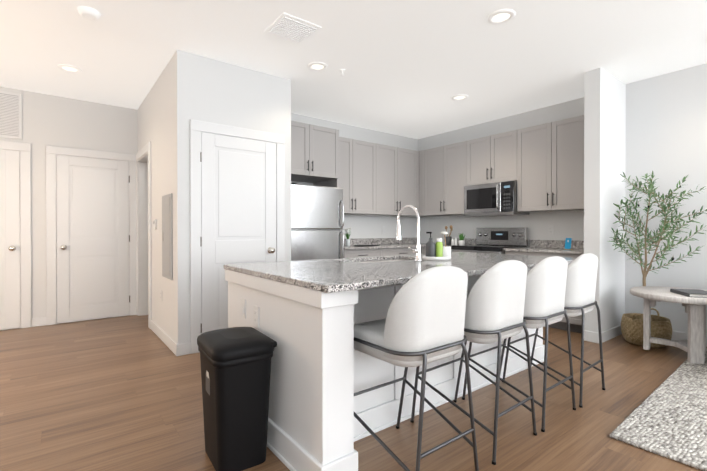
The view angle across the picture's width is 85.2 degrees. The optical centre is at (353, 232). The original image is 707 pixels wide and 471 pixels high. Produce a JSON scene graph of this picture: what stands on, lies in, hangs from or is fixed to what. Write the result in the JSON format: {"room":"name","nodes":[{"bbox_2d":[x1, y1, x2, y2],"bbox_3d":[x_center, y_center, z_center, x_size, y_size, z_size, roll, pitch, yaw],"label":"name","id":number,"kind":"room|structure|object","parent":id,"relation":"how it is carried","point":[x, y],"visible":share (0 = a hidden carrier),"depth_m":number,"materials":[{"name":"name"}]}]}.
{"room":"kitchen","nodes":[
{"label":"kitchen","id":0,"kind":"room"},
{"bbox_2d":[0,86,137,330],"bbox_3d":[-4.545,-0.271,3.931,4.350,2.740,0.100,0,0,-38],"label":"wall","id":1,"kind":"structure","parent":0,"point":[53,120],"depth_m":4.58,"materials":[{"name":"white paint"}]},
{"bbox_2d":[0,150,19,329],"bbox_3d":[-4.108,0.077,4.150,0.767,2.017,0.083,0,0,-38],"label":"hall door","id":2,"kind":"structure","parent":1,"relation":"in","point":[9,239],"depth_m":4.35,"materials":[{"name":"white wood"}]},
{"bbox_2d":[0,91,21,138],"bbox_3d":[-4.116,-1.332,4.179,0.780,0.520,0.016,0,0,-38],"label":"air vent","id":3,"kind":"object","parent":1,"relation":"in","point":[10,114],"visible":1,"depth_m":4.35,"materials":[{"name":"white metal"}]},
{"bbox_2d":[0,140,31,327],"bbox_3d":[-4.122,0.032,4.180,0.950,2.131,0.022,0,0,-38],"label":"door frame","id":4,"kind":"structure","parent":1,"relation":"attached to","point":[24,149],"depth_m":4.43,"materials":[{"name":"white wood"}]},
{"bbox_2d":[56,155,129,322],"bbox_3d":[-3.237,0.073,4.820,0.767,2.017,0.083,0,0,-38],"label":"hall door","id":5,"kind":"structure","parent":1,"relation":"in","point":[92,214],"depth_m":4.82,"materials":[{"name":"white wood"}]},
{"bbox_2d":[46,141,151,327],"bbox_3d":[-2.931,0.026,4.518,1.078,2.139,0.950,0,0,-38],"label":"door frame","id":6,"kind":"structure","parent":1,"relation":"attached to","point":[140,283],"depth_m":4.98,"materials":[{"name":"white wood"}]},
{"bbox_2d":[137,49,190,343],"bbox_3d":[-2.182,-0.273,4.329,0.120,2.740,2.150,0,0,-38],"label":"wall","id":7,"kind":"structure","parent":0,"point":[163,116],"depth_m":3.59,"materials":[{"name":"white paint"}]},
{"bbox_2d":[153,219,156,228],"bbox_3d":[-2.158,-0.092,4.178,0.022,0.110,0.080,0,0,-38],"label":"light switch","id":8,"kind":"object","parent":7,"relation":"attached to","point":[154,223],"visible":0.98,"depth_m":4.15,"materials":[{"name":"white plastic"}]},
{"bbox_2d":[150,320,179,355],"bbox_3d":[-1.944,1.047,3.916,0.014,0.105,1.219,0,0,-38],"label":"baseboard","id":9,"kind":"structure","parent":7,"relation":"attached to","point":[174,347],"depth_m":3.76,"materials":[{"name":"white wood"}]},
{"bbox_2d":[162,193,172,279],"bbox_3d":[-1.816,0.035,3.735,0.022,0.810,0.400,0,0,-38],"label":"breaker panel","id":10,"kind":"object","parent":7,"relation":"attached to","point":[167,254],"visible":1,"depth_m":3.67,"materials":[{"name":"grey metal"}]},
{"bbox_2d":[191,53,290,260],"bbox_3d":[-1.106,-0.271,3.864,1.020,2.740,0.100,0,0,-38],"label":"wall","id":11,"kind":"structure","parent":0,"point":[227,94],"depth_m":3.82,"materials":[{"name":"white paint"}]},
{"bbox_2d":[190,119,284,353],"bbox_3d":[-1.107,0.034,3.786,0.950,2.131,0.022,0,0,-38],"label":"door frame","id":12,"kind":"structure","parent":11,"relation":"attached to","point":[196,127],"depth_m":3.54,"materials":[{"name":"white wood"}]},
{"bbox_2d":[200,132,275,332],"bbox_3d":[-1.092,0.080,3.757,0.767,2.017,0.083,0,0,-38],"label":"pantry door","id":13,"kind":"structure","parent":11,"relation":"in","point":[238,200],"depth_m":3.72,"materials":[{"name":"white wood"}]},
{"bbox_2d":[0,315,706,470],"bbox_3d":[-0.086,1.142,1.628,8.800,0.060,9.500,0,0,-38],"label":"floor","id":14,"kind":"structure","parent":0,"point":[122,393],"depth_m":2.37,"materials":[{"name":"brown wood"}]},
{"bbox_2d":[197,327,276,470],"bbox_3d":[-0.593,0.807,1.930,0.302,0.607,0.390,0,0,-35],"label":"trash can","id":15,"kind":"object","parent":14,"relation":"on","point":[235,369],"visible":1,"depth_m":1.79,"materials":[{"name":"black plastic"}]},
{"bbox_2d":[291,183,343,260],"bbox_3d":[-0.641,0.258,4.886,0.760,1.672,0.811,0,0,-38],"label":"refrigerator","id":16,"kind":"object","parent":14,"relation":"on","point":[317,218],"visible":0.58,"depth_m":4.60,"materials":[{"name":"silver metal"}]},
{"bbox_2d":[344,249,386,257],"bbox_3d":[-0.048,0.657,5.519,0.830,0.868,0.608,0,0,-38],"label":"base cabinet","id":17,"kind":"object","parent":14,"relation":"on","point":[348,253],"depth_m":5.29,"materials":[{"name":"grey wood"}]},
{"bbox_2d":[344,245,421,248],"bbox_3d":[0.485,0.203,5.905,2.149,0.030,0.643,0,0,-38],"label":"countertop","id":18,"kind":"structure","parent":17,"relation":"on","point":[351,246],"depth_m":5.51,"materials":[{"name":"grey stone"}]},
{"bbox_2d":[345,227,351,245],"bbox_3d":[-0.082,0.053,5.504,0.120,0.272,0.110,0,0,-38],"label":"flower vase","id":19,"kind":"object","parent":18,"relation":"on","point":[347,239],"visible":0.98,"depth_m":5.48,"materials":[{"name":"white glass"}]},
{"bbox_2d":[224,264,568,470],"bbox_3d":[0.492,0.671,2.808,2.488,0.870,1.178,0,0,-38],"label":"kitchen island","id":20,"kind":"object","parent":14,"relation":"on","point":[311,314],"depth_m":1.89,"materials":[{"name":"white"}]},
{"bbox_2d":[241,298,245,318],"bbox_3d":[-0.660,0.449,2.293,0.011,0.115,0.070,0,0,-38],"label":"light switch","id":21,"kind":"object","parent":20,"relation":"attached to","point":[243,307],"visible":1,"depth_m":2.28,"materials":[{"name":"white plastic"}]},
{"bbox_2d":[253,305,258,327],"bbox_3d":[-0.543,0.464,2.143,0.008,0.115,0.070,0,0,-38],"label":"outlet","id":22,"kind":"object","parent":20,"relation":"attached to","point":[256,316],"visible":1,"depth_m":2.13,"materials":[{"name":"white plastic"}]},
{"bbox_2d":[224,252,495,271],"bbox_3d":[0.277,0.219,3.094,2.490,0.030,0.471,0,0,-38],"label":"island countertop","id":23,"kind":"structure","parent":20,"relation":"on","point":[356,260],"depth_m":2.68,"materials":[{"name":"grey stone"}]},
{"bbox_2d":[360,256,407,263],"bbox_3d":[0.237,0.325,3.007,0.724,0.206,0.404,0,0,-38],"label":"sink","id":24,"kind":"object","parent":23,"relation":"in","point":[389,257],"depth_m":3.31,"materials":[{"name":"silver metal"}]},
{"bbox_2d":[252,254,575,291],"bbox_3d":[0.652,0.222,2.607,2.490,0.030,0.760,0,0,-38],"label":"island countertop","id":25,"kind":"structure","parent":20,"relation":"on","point":[381,273],"depth_m":2.14,"materials":[{"name":"grey stone"}]},
{"bbox_2d":[396,205,421,260],"bbox_3d":[0.378,-0.003,2.859,0.149,0.415,0.250,0,0,-38],"label":"faucet","id":26,"kind":"object","parent":25,"relation":"on","point":[417,250],"visible":1,"depth_m":2.81,"materials":[{"name":"silver metal"}]},
{"bbox_2d":[422,232,450,260],"bbox_3d":[0.634,0.097,2.933,0.216,0.214,0.216,0,0,-38],"label":"soap tray","id":27,"kind":"object","parent":25,"relation":"on","point":[438,251],"visible":1,"depth_m":2.90,"materials":[{"name":"white ceramic"}]},
{"bbox_2d":[387,249,415,255],"bbox_3d":[0.539,0.654,5.970,0.770,0.868,0.608,0,0,-38],"label":"base cabinet","id":28,"kind":"object","parent":14,"relation":"on","point":[390,252],"depth_m":5.69,"materials":[{"name":"grey wood"}]},
{"bbox_2d":[354,266,478,470],"bbox_3d":[0.246,0.628,1.849,0.471,0.969,0.545,0,0,-38],"label":"stool","id":29,"kind":"object","parent":14,"relation":"on","point":[422,323],"visible":0.96,"depth_m":1.63,"materials":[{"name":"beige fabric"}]},
{"bbox_2d":[422,247,451,253],"bbox_3d":[1.480,0.654,5.876,0.608,0.868,0.613,0,0,-38],"label":"base cabinet","id":30,"kind":"object","parent":14,"relation":"on","point":[423,248],"depth_m":5.90,"materials":[{"name":"grey wood"}]},
{"bbox_2d":[421,243,470,246],"bbox_3d":[1.466,0.203,5.863,0.643,0.030,0.613,0,0,-38],"label":"countertop","id":31,"kind":"structure","parent":30,"relation":"on","point":[457,243],"depth_m":5.90,"materials":[{"name":"grey stone"}]},
{"bbox_2d":[445,225,452,244],"bbox_3d":[1.496,0.034,6.002,0.108,0.305,0.121,0,0,-38],"label":"utensil crock","id":32,"kind":"object","parent":31,"relation":"on","point":[448,239],"visible":0.92,"depth_m":5.98,"materials":[{"name":"grey ceramic"}]},
{"bbox_2d":[451,237,456,244],"bbox_3d":[1.537,0.122,5.867,0.095,0.130,0.043,0,0,41],"label":"bottles","id":33,"kind":"object","parent":31,"relation":"on","point":[453,241],"visible":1,"depth_m":5.85,"materials":[{"name":"white ceramic"}]},
{"bbox_2d":[459,233,464,244],"bbox_3d":[1.651,0.086,5.833,0.139,0.202,0.161,0,0,-38],"label":"potted herb","id":34,"kind":"object","parent":31,"relation":"on","point":[461,240],"visible":0.88,"depth_m":5.79,"materials":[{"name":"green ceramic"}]},
{"bbox_2d":[410,260,536,464],"bbox_3d":[0.671,0.626,2.182,0.471,0.969,0.545,0,0,-39],"label":"stool","id":35,"kind":"object","parent":14,"relation":"on","point":[495,302],"visible":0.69,"depth_m":1.94,"materials":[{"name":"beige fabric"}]},
{"bbox_2d":[451,227,527,253],"bbox_3d":[1.836,0.509,5.270,0.727,1.165,0.767,0,0,-38],"label":"range oven","id":36,"kind":"object","parent":14,"relation":"on","point":[494,240],"visible":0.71,"depth_m":5.31,"materials":[{"name":"silver metal"}]},
{"bbox_2d":[462,256,575,431],"bbox_3d":[1.058,0.624,2.482,0.471,0.969,0.545,0,0,-39],"label":"stool","id":37,"kind":"object","parent":14,"relation":"on","point":[545,292],"visible":0.69,"depth_m":2.24,"materials":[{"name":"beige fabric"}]},
{"bbox_2d":[505,251,581,332],"bbox_3d":[2.442,0.662,4.626,0.608,0.868,0.979,0,0,-38],"label":"base cabinet","id":38,"kind":"object","parent":14,"relation":"on","point":[575,323],"depth_m":4.32,"materials":[{"name":"grey wood"}]},
{"bbox_2d":[504,247,583,254],"bbox_3d":[2.428,0.211,4.613,0.643,0.030,0.979,0,0,-38],"label":"countertop","id":39,"kind":"structure","parent":38,"relation":"on","point":[546,250],"depth_m":4.53,"materials":[{"name":"grey stone"}]},
{"bbox_2d":[564,238,572,249],"bbox_3d":[2.520,0.128,4.516,0.036,0.134,0.100,0,0,-13],"label":"sign stand","id":40,"kind":"object","parent":39,"relation":"on","point":[568,243],"visible":1,"depth_m":4.51,"materials":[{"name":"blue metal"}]},
{"bbox_2d":[503,253,604,407],"bbox_3d":[1.437,0.622,2.778,0.471,0.969,0.545,0,0,-40],"label":"stool","id":41,"kind":"object","parent":14,"relation":"on","point":[581,279],"visible":0.58,"depth_m":2.54,"materials":[{"name":"beige fabric"}]},
{"bbox_2d":[608,171,706,347],"bbox_3d":[2.880,0.241,3.623,0.816,1.720,0.735,0,0,-38],"label":"plant","id":42,"kind":"object","parent":14,"relation":"on","point":[632,327],"visible":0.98,"depth_m":3.70,"materials":[{"name":"green plant"}]},
{"bbox_2d":[610,348,706,470],"bbox_3d":[3.285,1.102,1.709,2.450,0.020,3.000,0,0,-40],"label":"rug","id":43,"kind":"object","parent":14,"relation":"on","point":[667,418],"visible":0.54,"depth_m":2.22,"materials":[{"name":"fabric"}]},
{"bbox_2d":[630,286,706,363],"bbox_3d":[2.900,0.803,3.418,0.720,0.555,0.720,0,0,44],"label":"side table","id":44,"kind":"object","parent":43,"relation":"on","point":[694,345],"visible":0.92,"depth_m":3.23,"materials":[{"name":"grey wood"}]},
{"bbox_2d":[670,289,706,297],"bbox_3d":[2.893,0.511,3.261,0.223,0.028,0.280,0,0,14],"label":"book","id":45,"kind":"object","parent":44,"relation":"on","point":[693,293],"visible":1,"depth_m":3.24,"materials":[{"name":"grey paper"}]},
{"bbox_2d":[0,0,706,138],"bbox_3d":[-0.086,-1.658,1.612,8.800,0.060,9.500,0,0,-38],"label":"ceiling","id":46,"kind":"structure","parent":0,"point":[411,67],"depth_m":3.44,"materials":[{"name":"white paint"}]},
{"bbox_2d":[57,64,81,72],"bbox_3d":[-2.828,-1.634,3.831,0.200,0.011,0.200,0,0,-38],"label":"recessed light","id":47,"kind":"object","parent":46,"relation":"in","point":[69,68],"visible":0.98,"depth_m":3.83,"materials":[{"name":"white plastic"}]},
{"bbox_2d":[77,6,100,20],"bbox_3d":[-1.951,-1.612,2.840,0.144,0.042,0.144,0,0,-38],"label":"smoke detector","id":48,"kind":"object","parent":46,"relation":"attached to","point":[89,13],"visible":1,"depth_m":2.81,"materials":[{"name":"white plastic"}]},
{"bbox_2d":[264,13,321,43],"bbox_3d":[-0.486,-1.627,3.083,0.340,0.016,0.340,0,0,-38],"label":"ceiling vent","id":49,"kind":"object","parent":46,"relation":"in","point":[291,28],"visible":1,"depth_m":3.06,"materials":[{"name":"white metal"}]},
{"bbox_2d":[307,62,327,70],"bbox_3d":[-0.353,-1.633,3.779,0.200,0.011,0.200,0,0,-38],"label":"recessed light","id":50,"kind":"object","parent":46,"relation":"in","point":[318,66],"visible":0.98,"depth_m":3.77,"materials":[{"name":"white plastic"}]},
{"bbox_2d":[451,94,467,100],"bbox_3d":[1.289,-1.639,4.663,0.200,0.011,0.200,0,0,-38],"label":"recessed light","id":51,"kind":"object","parent":46,"relation":"in","point":[460,97],"visible":0.98,"depth_m":4.66,"materials":[{"name":"white plastic"}]},
{"bbox_2d":[487,9,515,23],"bbox_3d":[1.116,-1.629,2.903,0.200,0.011,0.200,0,0,-38],"label":"recessed light","id":52,"kind":"object","parent":46,"relation":"in","point":[501,16],"visible":1,"depth_m":2.90,"materials":[{"name":"white plastic"}]},
{"bbox_2d":[291,113,417,238],"bbox_3d":[-0.105,-0.282,5.933,3.290,2.740,0.120,0,0,-38],"label":"wall","id":53,"kind":"structure","parent":0,"point":[366,226],"depth_m":6.16,"materials":[{"name":"white paint"}]},
{"bbox_2d":[291,121,314,180],"bbox_3d":[-0.888,-1.024,4.857,0.512,0.636,0.618,0,0,-38],"label":"upper cabinet","id":54,"kind":"object","parent":53,"relation":"attached to","point":[302,134],"depth_m":4.69,"materials":[{"name":"grey wood"}]},
{"bbox_2d":[299,125,338,184],"bbox_3d":[-0.577,-1.025,5.096,0.512,0.636,0.618,0,0,-38],"label":"upper cabinet","id":55,"kind":"object","parent":53,"relation":"attached to","point":[326,139],"depth_m":4.91,"materials":[{"name":"grey wood"}]},
{"bbox_2d":[314,137,358,213],"bbox_3d":[-0.263,-0.813,5.522,0.503,1.065,0.328,0,0,-38],"label":"upper cabinet","id":56,"kind":"object","parent":53,"relation":"attached to","point":[348,148],"depth_m":5.47,"materials":[{"name":"grey wood"}]},
{"bbox_2d":[347,141,378,214],"bbox_3d":[0.064,-0.814,5.774,0.562,1.065,0.328,0,0,-38],"label":"upper cabinet","id":57,"kind":"object","parent":53,"relation":"attached to","point":[370,178],"depth_m":5.70,"materials":[{"name":"grey wood"}]},
{"bbox_2d":[344,238,416,244],"bbox_3d":[0.295,0.137,6.151,2.149,0.100,0.020,0,0,-38],"label":"backsplash","id":58,"kind":"structure","parent":53,"relation":"attached to","point":[359,241],"depth_m":6.20,"materials":[{"name":"grey stone"}]},
{"bbox_2d":[379,144,402,215],"bbox_3d":[0.415,-0.816,6.044,0.562,1.065,0.328,0,0,-38],"label":"upper cabinet","id":59,"kind":"object","parent":53,"relation":"attached to","point":[390,157],"depth_m":5.97,"materials":[{"name":"grey wood"}]},
{"bbox_2d":[403,149,414,216],"bbox_3d":[0.760,-0.818,6.309,0.548,1.065,0.328,0,0,-38],"label":"upper cabinet","id":60,"kind":"object","parent":53,"relation":"attached to","point":[408,155],"depth_m":6.21,"materials":[{"name":"grey wood"}]},
{"bbox_2d":[415,151,421,216],"bbox_3d":[1.067,-0.819,6.545,0.438,1.065,0.328,0,0,-38],"label":"upper cabinet","id":61,"kind":"object","parent":53,"relation":"attached to","point":[416,152],"depth_m":6.32,"materials":[{"name":"grey wood"}]},
{"bbox_2d":[418,97,583,246],"bbox_3d":[2.155,-0.281,5.595,0.120,2.740,3.170,0,0,-38],"label":"wall","id":62,"kind":"structure","parent":0,"point":[567,224],"depth_m":5.40,"materials":[{"name":"white paint"}]},
{"bbox_2d":[423,147,438,214],"bbox_3d":[1.411,-0.817,6.186,0.328,1.065,0.482,0,0,-38],"label":"upper cabinet","id":63,"kind":"object","parent":62,"relation":"attached to","point":[430,156],"depth_m":6.15,"materials":[{"name":"grey wood"}]},
{"bbox_2d":[439,141,466,214],"bbox_3d":[1.651,-0.815,5.875,0.328,1.065,0.542,0,0,-38],"label":"upper cabinet","id":64,"kind":"object","parent":62,"relation":"attached to","point":[452,157],"depth_m":5.82,"materials":[{"name":"grey wood"}]},
{"bbox_2d":[467,136,486,185],"bbox_3d":[1.916,-1.015,5.529,0.328,0.661,0.447,0,0,-38],"label":"upper cabinet","id":65,"kind":"object","parent":62,"relation":"attached to","point":[474,146],"depth_m":5.50,"materials":[{"name":"grey wood"}]},
{"bbox_2d":[483,131,510,183],"bbox_3d":[2.116,-1.014,5.269,0.328,0.661,0.447,0,0,-38],"label":"upper cabinet","id":66,"kind":"object","parent":62,"relation":"attached to","point":[497,153],"depth_m":5.22,"materials":[{"name":"grey wood"}]},
{"bbox_2d":[464,181,528,216],"bbox_3d":[1.965,-0.459,5.364,0.453,0.430,0.767,0,0,-38],"label":"microwave","id":67,"kind":"object","parent":66,"relation":"attached to","point":[494,199],"visible":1,"depth_m":5.20,"materials":[{"name":"silver metal"}]},
{"bbox_2d":[457,239,583,246],"bbox_3d":[2.250,0.141,5.355,0.020,0.100,2.373,0,0,-38],"label":"backsplash","id":68,"kind":"structure","parent":62,"relation":"attached to","point":[532,243],"depth_m":4.99,"materials":[{"name":"grey stone"}]},
{"bbox_2d":[511,124,542,211],"bbox_3d":[2.386,-0.810,4.919,0.328,1.065,0.559,0,0,-38],"label":"upper cabinet","id":69,"kind":"object","parent":62,"relation":"attached to","point":[542,165],"depth_m":4.88,"materials":[{"name":"grey wood"}]},
{"bbox_2d":[543,115,583,210],"bbox_3d":[2.636,-0.808,4.594,0.328,1.065,0.500,0,0,-38],"label":"upper cabinet","id":70,"kind":"object","parent":62,"relation":"attached to","point":[563,140],"depth_m":4.54,"materials":[{"name":"grey wood"}]},
{"bbox_2d":[584,68,625,332],"bbox_3d":[2.716,-0.272,4.119,0.790,2.740,0.145,0,0,-38],"label":"wall","id":71,"kind":"structure","parent":0,"point":[604,131],"depth_m":3.92,"materials":[{"name":"white paint"}]},
{"bbox_2d":[597,325,621,342],"bbox_3d":[2.709,1.046,4.018,0.674,0.105,0.017,0,0,-38],"label":"baseboard","id":72,"kind":"structure","parent":71,"relation":"attached to","point":[613,332],"depth_m":3.97,"materials":[{"name":"white wood"}]},
{"bbox_2d":[625,63,706,335],"bbox_3d":[4.564,-0.262,2.389,0.210,2.740,4.850,0,0,-38],"label":"wall","id":73,"kind":"structure","parent":0,"point":[666,128],"depth_m":3.94,"materials":[{"name":"white paint"}]},
{"bbox_2d":[671,330,706,346],"bbox_3d":[4.475,1.056,2.329,0.014,0.105,4.850,0,0,-38],"label":"baseboard","id":74,"kind":"structure","parent":73,"relation":"attached to","point":[676,335],"depth_m":3.87,"materials":[{"name":"white wood"}]}
]}

